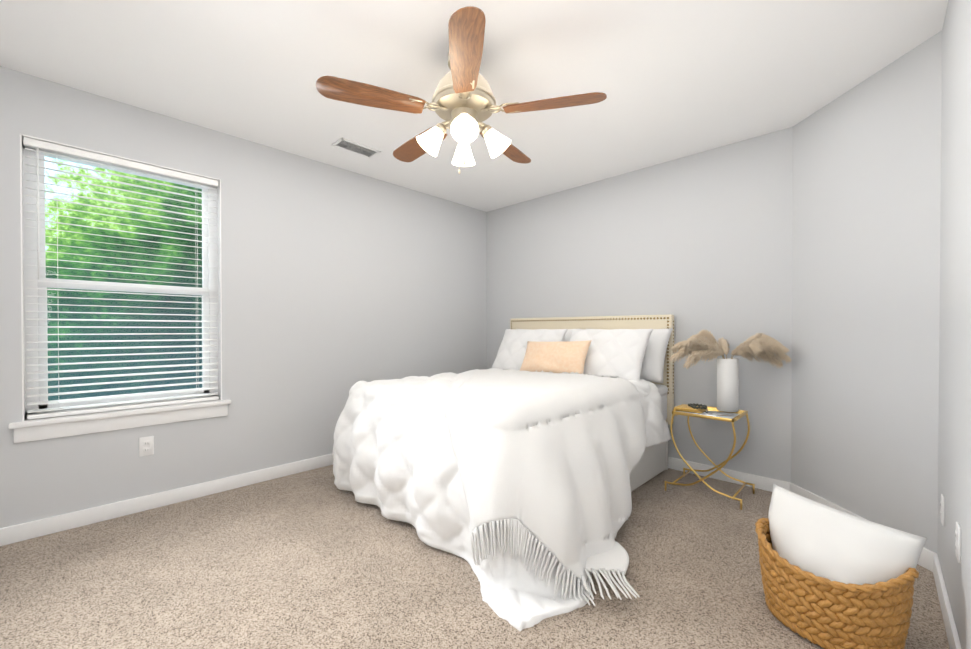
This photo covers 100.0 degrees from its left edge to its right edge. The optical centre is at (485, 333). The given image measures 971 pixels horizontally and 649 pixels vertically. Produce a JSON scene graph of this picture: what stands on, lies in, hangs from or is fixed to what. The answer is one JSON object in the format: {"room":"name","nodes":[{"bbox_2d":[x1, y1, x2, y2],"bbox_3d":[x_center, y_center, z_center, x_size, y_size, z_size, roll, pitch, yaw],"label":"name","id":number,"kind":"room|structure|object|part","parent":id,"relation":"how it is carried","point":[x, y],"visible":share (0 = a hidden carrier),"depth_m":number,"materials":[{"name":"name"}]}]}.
{"room":"bedroom","nodes":[
{"label":"bedroom","id":0,"kind":"room"},
{"bbox_2d":[0,66,486,527],"bbox_3d":[-1.462,-0.146,3.216,0.140,2.440,4.380,0,1,44],"label":"wall","id":1,"kind":"structure","parent":0,"point":[338,283],"depth_m":2.98,"materials":[{"name":"white paint"}]},
{"bbox_2d":[8,134,230,442],"bbox_3d":[-2.142,-0.237,2.482,0.180,1.605,0.990,0,1,44],"label":"window","id":2,"kind":"structure","parent":1,"relation":"in","point":[208,287],"depth_m":2.36,"materials":[{"name":"white plastic"}]},
{"bbox_2d":[23,137,218,419],"bbox_3d":[-2.133,-0.289,2.473,0.062,1.486,0.876,0,1,44],"label":"window blinds","id":3,"kind":"object","parent":2,"relation":"attached to","point":[51,148],"visible":0.98,"depth_m":2.40,"materials":[{"name":"white plastic"}]},
{"bbox_2d":[139,436,153,456],"bbox_3d":[-2.068,0.690,2.487,0.009,0.115,0.070,0,1,44],"label":"electrical outlet","id":4,"kind":"object","parent":1,"relation":"attached to","point":[146,446],"visible":1,"depth_m":2.48,"materials":[{"name":"white plastic"}]},
{"bbox_2d":[0,0,947,211],"bbox_3d":[-0.185,-1.406,1.972,3.690,0.100,4.380,0,1,44],"label":"ceiling","id":5,"kind":"structure","parent":0,"point":[673,79],"depth_m":2.07,"materials":[{"name":"white paint"}]},
{"bbox_2d":[331,138,380,157],"bbox_3d":[-0.949,-1.359,3.002,0.160,0.009,0.310,0,1,44],"label":"ceiling vent","id":6,"kind":"object","parent":5,"relation":"in","point":[354,147],"visible":1,"depth_m":2.99,"materials":[{"name":"white metal"}]},
{"bbox_2d":[316,6,606,173],"bbox_3d":[-0.118,-1.061,2.020,1.246,0.590,1.264,0,1,44],"label":"ceiling fan","id":7,"kind":"object","parent":5,"relation":"hanging from","point":[463,105],"visible":1,"depth_m":1.85,"materials":[{"name":"brown wood"}]},
{"bbox_2d":[0,465,949,648],"bbox_3d":[-0.185,1.134,1.992,3.690,0.100,4.380,0,1,44],"label":"floor","id":8,"kind":"structure","parent":0,"point":[317,558],"depth_m":1.76,"materials":[{"name":"carpet"}]},
{"bbox_2d":[332,314,673,630],"bbox_3d":[0.316,0.484,2.821,2.151,1.252,2.186,0,1,44],"label":"bed","id":9,"kind":"object","parent":8,"relation":"on","point":[525,465],"visible":1,"depth_m":2.07,"materials":[{"name":"beige fabric"}]},
{"bbox_2d":[492,329,567,369],"bbox_3d":[0.385,0.160,3.725,0.708,0.398,0.282,0,1,44],"label":"pillow","id":10,"kind":"object","parent":9,"relation":"on","point":[512,349],"depth_m":3.71,"materials":[{"name":"white fabric"}]},
{"bbox_2d":[530,329,571,340],"bbox_3d":[0.529,0.159,3.881,0.743,0.405,0.251,0,1,44],"label":"pillow","id":11,"kind":"object","parent":9,"relation":"on","point":[565,334],"depth_m":3.65,"materials":[{"name":"white fabric"}]},
{"bbox_3d":[0.871,0.460,3.753,1.654,1.220,0.076,0,1,44],"label":"headboard","id":12,"kind":"part","parent":9,"relation":"part of","materials":[{"name":"beige fabric"}]},
{"bbox_2d":[570,329,652,381],"bbox_3d":[0.917,0.165,3.196,0.704,0.398,0.274,0,1,44],"label":"pillow","id":13,"kind":"object","parent":9,"relation":"on","point":[623,353],"depth_m":3.06,"materials":[{"name":"white fabric"}]},
{"bbox_3d":[0.232,0.564,3.009,1.490,0.255,1.890,0,1,44],"label":"mattress","id":14,"kind":"part","parent":9,"relation":"part of","materials":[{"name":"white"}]},
{"bbox_2d":[665,403,754,509],"bbox_3d":[1.523,0.783,2.771,0.459,0.590,0.383,0,1,44],"label":"nightstand","id":15,"kind":"object","parent":8,"relation":"on","point":[700,411],"visible":1,"depth_m":2.73,"materials":[{"name":"gold metal"}]},
{"bbox_2d":[669,330,791,411],"bbox_3d":[1.631,0.252,2.734,0.653,0.551,0.489,0,1,44],"label":"vase","id":16,"kind":"object","parent":15,"relation":"on","point":[699,345],"visible":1,"depth_m":2.72,"materials":[{"name":"white ceramic"}]},
{"bbox_2d":[755,484,926,648],"bbox_3d":[1.252,0.861,1.489,0.340,0.443,0.466,0,1,-34],"label":"basket","id":17,"kind":"object","parent":8,"relation":"on","point":[832,578],"visible":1,"depth_m":1.41,"materials":[{"name":"wicker"}]},
{"bbox_2d":[768,484,926,584],"bbox_3d":[1.268,0.845,1.489,0.213,0.411,0.448,0,1,-34],"label":"pillow","id":18,"kind":"object","parent":17,"relation":"on","point":[824,541],"depth_m":1.45,"materials":[{"name":"white fabric"}]},
{"bbox_2d":[487,127,792,481],"bbox_3d":[1.069,-0.150,3.718,2.800,2.440,0.140,0,1,44],"label":"wall","id":19,"kind":"structure","parent":0,"point":[694,244],"depth_m":3.13,"materials":[{"name":"white paint"}]},
{"bbox_2d":[791,31,941,552],"bbox_3d":[2.133,-0.138,2.265,0.750,2.440,0.750,0,1,44],"label":"wall","id":20,"kind":"structure","parent":0,"point":[866,287],"depth_m":2.14,"materials":[{"name":"white paint"}]},
{"bbox_2d":[0,453,961,648],"bbox_3d":[-0.185,1.039,1.991,3.410,0.090,4.100,0,1,44],"label":"baseboard","id":21,"kind":"structure","parent":20,"relation":"attached to","point":[928,559],"depth_m":2.49,"materials":[{"name":"white wood"}]},
{"bbox_2d":[937,0,970,648],"bbox_3d":[0.830,-0.124,0.478,0.140,2.440,3.630,0,1,44],"label":"wall","id":22,"kind":"structure","parent":0,"point":[954,463],"depth_m":1.44,"materials":[{"name":"white paint"}]},
{"bbox_2d":[940,494,944,526],"bbox_3d":[1.878,0.727,1.677,0.009,0.115,0.070,0,1,44],"label":"electrical outlet","id":23,"kind":"object","parent":22,"relation":"attached to","point":[942,506],"visible":1,"depth_m":1.65,"materials":[{"name":"white plastic"}]},
{"bbox_2d":[955,522,960,562],"bbox_3d":[1.558,0.689,1.345,0.009,0.115,0.070,0,1,44],"label":"electrical outlet","id":24,"kind":"object","parent":22,"relation":"attached to","point":[958,542],"visible":1,"depth_m":1.32,"materials":[{"name":"white plastic"}]},
{"label":"outside","id":25,"kind":"structure","parent":0,"visible":0},
{"bbox_2d":[45,157,201,400],"bbox_3d":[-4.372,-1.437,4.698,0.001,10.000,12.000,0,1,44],"label":"window glass","id":26,"kind":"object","parent":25,"point":[116,275],"depth_m":4.79,"materials":[{"name":"clear glass"}]}
]}

